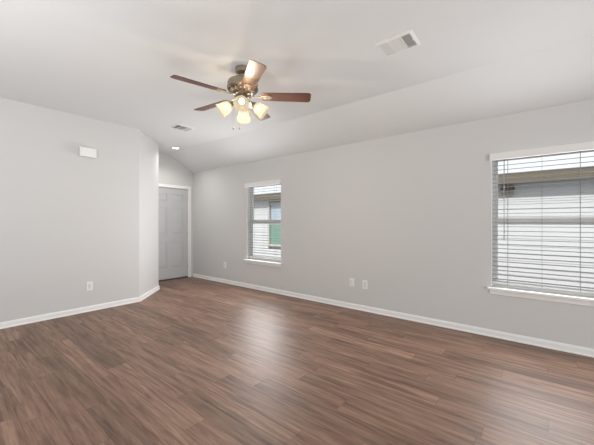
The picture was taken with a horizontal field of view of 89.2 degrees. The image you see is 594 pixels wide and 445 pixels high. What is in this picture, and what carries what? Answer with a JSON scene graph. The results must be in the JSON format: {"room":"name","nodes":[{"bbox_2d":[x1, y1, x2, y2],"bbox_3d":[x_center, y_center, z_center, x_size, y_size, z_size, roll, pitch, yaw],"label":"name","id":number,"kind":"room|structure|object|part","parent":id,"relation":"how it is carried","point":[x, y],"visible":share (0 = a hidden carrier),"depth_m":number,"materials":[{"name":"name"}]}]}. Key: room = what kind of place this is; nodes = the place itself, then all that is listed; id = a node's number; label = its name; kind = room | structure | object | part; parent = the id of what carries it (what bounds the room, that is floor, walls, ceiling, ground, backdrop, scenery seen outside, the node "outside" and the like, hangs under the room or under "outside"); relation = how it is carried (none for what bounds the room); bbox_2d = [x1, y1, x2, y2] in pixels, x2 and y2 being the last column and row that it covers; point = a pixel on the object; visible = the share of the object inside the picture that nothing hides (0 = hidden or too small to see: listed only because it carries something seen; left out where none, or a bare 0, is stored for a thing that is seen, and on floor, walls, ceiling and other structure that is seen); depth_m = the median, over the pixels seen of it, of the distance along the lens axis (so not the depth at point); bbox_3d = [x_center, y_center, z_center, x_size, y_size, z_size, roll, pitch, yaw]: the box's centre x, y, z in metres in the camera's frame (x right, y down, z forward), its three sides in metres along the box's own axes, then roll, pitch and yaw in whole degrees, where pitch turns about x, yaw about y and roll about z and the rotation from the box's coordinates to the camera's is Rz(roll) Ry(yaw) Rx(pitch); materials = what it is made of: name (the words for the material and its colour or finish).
{"room":"empty living room","nodes":[
{"label":"empty living room","id":0,"kind":"room"},
{"bbox_2d":[0,97,138,321],"bbox_3d":[-4.199,-0.114,2.854,0.120,2.755,5.170,0,0,39],"label":"wall","id":1,"kind":"structure","parent":0,"point":[69,220],"depth_m":4.06,"materials":[{"name":"paint"}]},
{"bbox_2d":[0,297,139,328],"bbox_3d":[-4.140,1.227,2.813,0.023,0.074,5.179,0,0,39],"label":"baseboard","id":2,"kind":"structure","parent":1,"relation":"attached to","point":[17,322],"depth_m":4.06,"materials":[{"name":"paint"}]},
{"bbox_2d":[79,147,95,157],"bbox_3d":[-2.956,-0.987,4.255,0.055,0.130,0.200,0,0,39],"label":"door chime","id":3,"kind":"object","parent":1,"relation":"attached to","point":[83,151],"visible":1,"depth_m":4.23,"materials":[{"name":"beige plastic"}]},
{"bbox_2d":[86,281,92,290],"bbox_3d":[-2.956,0.907,4.292,0.008,0.124,0.078,0,0,39],"label":"wall outlet","id":4,"kind":"object","parent":1,"relation":"attached to","point":[89,285],"visible":1,"depth_m":4.29,"materials":[{"name":"white plastic"}]},
{"bbox_2d":[139,130,158,296],"bbox_3d":[-2.635,-0.114,5.258,0.120,2.755,0.877,0,0,-6],"label":"wall","id":5,"kind":"structure","parent":0,"point":[148,148],"depth_m":5.21,"materials":[{"name":"paint"}]},
{"bbox_2d":[139,285,159,300],"bbox_3d":[-2.564,1.227,5.266,0.023,0.074,0.899,0,0,-6],"label":"baseboard","id":6,"kind":"structure","parent":5,"relation":"attached to","point":[142,297],"depth_m":5.20,"materials":[{"name":"paint"}]},
{"bbox_2d":[159,153,192,276],"bbox_3d":[-2.891,-0.114,6.593,0.120,2.755,1.290,0,0,39],"label":"wall","id":7,"kind":"structure","parent":0,"point":[171,172],"depth_m":6.74,"materials":[{"name":"paint"}]},
{"bbox_2d":[159,184,190,281],"bbox_3d":[-2.822,0.216,6.633,0.178,2.095,1.030,0,0,39],"label":"door","id":8,"kind":"structure","parent":7,"relation":"in","point":[174,200],"depth_m":6.72,"materials":[{"name":"paint"}]},
{"bbox_3d":[-2.932,-0.541,6.480,0.010,0.142,0.248,0,0,39],"label":"raised panel","id":9,"kind":"part","parent":8,"relation":"part of","materials":[{"name":"paint"}]},
{"bbox_3d":[-2.932,-0.036,6.480,0.010,0.572,0.248,0,0,39],"label":"raised panel","id":10,"kind":"part","parent":8,"relation":"part of","materials":[{"name":"paint"}]},
{"bbox_3d":[-2.932,0.714,6.480,0.010,0.552,0.248,0,0,39],"label":"raised panel","id":11,"kind":"part","parent":8,"relation":"part of","materials":[{"name":"paint"}]},
{"bbox_3d":[-2.696,-0.541,6.773,0.010,0.142,0.248,0,0,39],"label":"raised panel","id":12,"kind":"part","parent":8,"relation":"part of","materials":[{"name":"paint"}]},
{"bbox_3d":[-2.696,-0.036,6.773,0.010,0.572,0.248,0,0,39],"label":"raised panel","id":13,"kind":"part","parent":8,"relation":"part of","materials":[{"name":"paint"}]},
{"bbox_3d":[-2.696,0.714,6.773,0.010,0.552,0.248,0,0,39],"label":"raised panel","id":14,"kind":"part","parent":8,"relation":"part of","materials":[{"name":"paint"}]},
{"bbox_2d":[0,276,593,444],"bbox_3d":[-0.803,1.266,1.258,9.870,0.003,6.990,0,0,39],"label":"floor","id":15,"kind":"structure","parent":0,"point":[195,361],"depth_m":2.47,"materials":[{"name":"brown wood"}]},
{"bbox_2d":[0,0,593,172],"bbox_3d":[-0.790,-1.349,1.274,10.070,0.524,7.230,0,0,39],"label":"ceiling","id":16,"kind":"structure","parent":0,"point":[111,61],"depth_m":2.77,"materials":[{"name":"paint"}]},
{"bbox_2d":[170,123,194,130],"bbox_3d":[-1.800,-1.479,4.729,0.248,0.024,0.304,0,0,39],"label":"ceiling vent","id":17,"kind":"object","parent":16,"relation":"in","point":[176,126],"visible":1,"depth_m":4.71,"materials":[{"name":"metal"}]},
{"bbox_2d":[170,60,310,129],"bbox_3d":[-0.563,-1.188,2.920,1.254,0.606,1.269,0,0,39],"label":"ceiling fan","id":18,"kind":"object","parent":16,"relation":"hanging from","point":[244,85],"visible":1,"depth_m":2.85,"materials":[{"name":"brown wood"}]},
{"bbox_3d":[-0.857,-1.219,2.652,0.475,0.037,0.137,0,0,-38],"label":"blade","id":19,"kind":"part","parent":18,"relation":"part of","materials":[{"name":"brown wood"}]},
{"bbox_3d":[-0.878,-1.219,3.145,0.475,0.037,0.137,0,0,33],"label":"blade","id":20,"kind":"part","parent":18,"relation":"part of","materials":[{"name":"brown wood"}]},
{"bbox_3d":[-0.699,-1.084,2.892,0.158,0.153,0.142,0,0,-7],"label":"lamp shade","id":21,"kind":"part","parent":18,"relation":"part of","materials":[{"name":"beige glass"}]},
{"bbox_3d":[-0.504,-1.084,2.739,0.142,0.153,0.158,0,0,-7],"label":"lamp shade","id":22,"kind":"part","parent":18,"relation":"part of","materials":[{"name":"beige glass"}]},
{"bbox_3d":[-0.508,-1.116,2.775,0.054,0.052,0.055,0,0,-7],"label":"bulb","id":23,"kind":"part","parent":18,"relation":"part of","materials":[{"name":"white glass"}]},
{"bbox_3d":[-0.547,-1.084,3.087,0.142,0.153,0.158,0,0,-7],"label":"lamp shade","id":24,"kind":"part","parent":18,"relation":"part of","materials":[{"name":"beige glass"}]},
{"bbox_3d":[-0.376,-1.219,2.518,0.137,0.037,0.475,0,0,-21],"label":"blade","id":25,"kind":"part","parent":18,"relation":"part of","materials":[{"name":"brown wood"}]},
{"bbox_3d":[-0.427,-1.219,3.324,0.137,0.037,0.475,0,0,13],"label":"blade","id":26,"kind":"part","parent":18,"relation":"part of","materials":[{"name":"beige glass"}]},
{"bbox_3d":[-0.351,-1.084,2.934,0.158,0.153,0.142,0,0,-7],"label":"lamp shade","id":27,"kind":"part","parent":18,"relation":"part of","materials":[{"name":"beige glass"}]},
{"bbox_3d":[-0.103,-1.219,2.933,0.475,0.037,0.137,0,0,-3],"label":"blade","id":28,"kind":"part","parent":18,"relation":"part of","materials":[{"name":"brown wood"}]},
{"bbox_2d":[375,29,420,56],"bbox_3d":[0.843,-1.479,2.511,0.304,0.024,0.248,0,0,39],"label":"ceiling vent","id":29,"kind":"object","parent":16,"relation":"in","point":[406,40],"visible":1,"depth_m":2.49,"materials":[{"name":"metal"}]},
{"bbox_2d":[193,99,593,348],"bbox_3d":[1.433,0.089,4.029,10.070,2.351,0.150,0,0,39],"label":"wall","id":30,"kind":"structure","parent":0,"point":[410,219],"depth_m":4.01,"materials":[{"name":"paint"}]},
{"bbox_2d":[244,184,282,266],"bbox_3d":[-0.602,0.024,5.632,0.970,1.533,0.200,0,0,39],"label":"window","id":31,"kind":"structure","parent":30,"relation":"in","point":[268,262],"depth_m":5.88,"materials":[{"name":"paint"}]},
{"bbox_2d":[245,179,281,259],"bbox_3d":[-0.624,-0.042,5.604,0.924,1.431,0.113,0,0,39],"label":"window blind","id":32,"kind":"object","parent":31,"relation":"attached to","point":[279,181],"visible":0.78,"depth_m":5.59,"materials":[{"name":"plastic"}]},
{"bbox_3d":[-0.606,0.664,5.626,0.882,0.020,0.048,0,0,39],"label":"rail","id":33,"kind":"part","parent":32,"relation":"part of","materials":[{"name":"white plastic"}]},
{"bbox_3d":[-0.624,0.726,5.605,0.970,0.024,0.130,0,0,39],"label":"sill","id":34,"kind":"part","parent":31,"relation":"part of","materials":[{"name":"paint"}]},
{"bbox_3d":[-0.571,0.326,5.670,0.852,0.737,0.028,0,0,39],"label":"sash","id":35,"kind":"part","parent":31,"relation":"part of","materials":[{"name":"plastic"}]},
{"bbox_3d":[-0.552,-0.348,5.694,0.852,0.741,0.026,0,0,39],"label":"sash","id":36,"kind":"part","parent":31,"relation":"part of","materials":[{"name":"plastic"}]},
{"bbox_2d":[349,278,353,286],"bbox_3d":[0.803,0.882,4.427,0.078,0.124,0.020,0,0,39],"label":"wall outlet","id":37,"kind":"object","parent":30,"relation":"attached to","point":[351,280],"visible":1,"depth_m":4.43,"materials":[{"name":"white plastic"}]},
{"bbox_2d":[362,280,366,288],"bbox_3d":[0.970,0.887,4.301,0.078,0.124,0.008,0,0,39],"label":"wall outlet","id":38,"kind":"object","parent":30,"relation":"attached to","point":[364,282],"visible":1,"depth_m":4.30,"materials":[{"name":"white plastic"}]},
{"bbox_2d":[193,273,593,357],"bbox_3d":[1.390,1.227,3.952,9.800,0.074,0.023,0,0,39],"label":"baseboard","id":39,"kind":"structure","parent":30,"relation":"attached to","point":[584,351],"depth_m":3.71,"materials":[{"name":"paint"}]},
{"bbox_2d":[487,150,593,306],"bbox_3d":[2.538,0.024,3.098,0.970,1.533,0.200,0,0,39],"label":"window","id":40,"kind":"structure","parent":30,"relation":"in","point":[578,298],"depth_m":3.18,"materials":[{"name":"paint"}]},
{"bbox_3d":[2.516,0.726,3.071,0.970,0.024,0.130,0,0,39],"label":"sill","id":41,"kind":"part","parent":40,"relation":"part of","materials":[{"name":"paint"}]},
{"bbox_2d":[490,141,593,293],"bbox_3d":[2.516,-0.042,3.070,0.924,1.431,0.113,0,0,39],"label":"window blind","id":42,"kind":"object","parent":40,"relation":"attached to","point":[585,146],"visible":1,"depth_m":3.06,"materials":[{"name":"plastic"}]},
{"bbox_3d":[2.298,-0.011,3.283,0.003,1.365,0.055,0,0,39],"label":"ladder cord","id":43,"kind":"part","parent":42,"relation":"part of","materials":[{"name":"white fabric"}]},
{"bbox_3d":[2.534,0.664,3.093,0.882,0.020,0.048,0,0,39],"label":"rail","id":44,"kind":"part","parent":42,"relation":"part of","materials":[{"name":"white plastic"}]},
{"bbox_3d":[2.748,-0.011,2.920,0.003,1.365,0.055,0,0,39],"label":"ladder cord","id":45,"kind":"part","parent":42,"relation":"part of","materials":[{"name":"white fabric"}]},
{"bbox_3d":[2.589,-0.348,3.160,0.852,0.741,0.026,0,0,39],"label":"sash","id":46,"kind":"part","parent":40,"relation":"part of","materials":[{"name":"plastic"}]},
{"bbox_3d":[2.569,0.326,3.136,0.852,0.737,0.028,0,0,39],"label":"sash","id":47,"kind":"part","parent":40,"relation":"part of","materials":[{"name":"plastic"}]},
{"label":"outside","id":48,"kind":"structure","parent":0,"visible":0},
{"bbox_3d":[1.132,1.564,9.366,50.000,0.100,44.000,0,0,39],"label":"ground","id":49,"kind":"structure","parent":48,"visible":0},
{"bbox_2d":[253,166,593,290],"bbox_3d":[2.747,0.079,12.162,25.600,2.870,6.420,0,0,39],"label":"neighbouring house","id":50,"kind":"structure","parent":49,"relation":"on","point":[558,204],"depth_m":6.49,"materials":[{"name":"white"}]},
{"bbox_3d":[-0.682,-0.336,11.376,0.850,0.660,0.010,0,0,39],"label":"pane","id":51,"kind":"part","parent":50,"relation":"part of","materials":[{"name":"glass"}]},
{"bbox_2d":[501,186,513,190],"bbox_3d":[4.777,-0.781,6.836,0.250,0.090,0.120,0,0,39],"label":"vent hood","id":52,"kind":"object","parent":50,"relation":"attached to","point":[504,188],"depth_m":6.81,"materials":[{"name":"black metal"}]},
{"bbox_2d":[502,190,512,195],"bbox_3d":[4.802,-0.671,6.866,0.210,0.130,0.078,0,0,39],"label":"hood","id":53,"kind":"object","parent":50,"relation":"attached to","point":[510,192],"depth_m":6.84,"materials":[{"name":"grey metal"}]}
]}

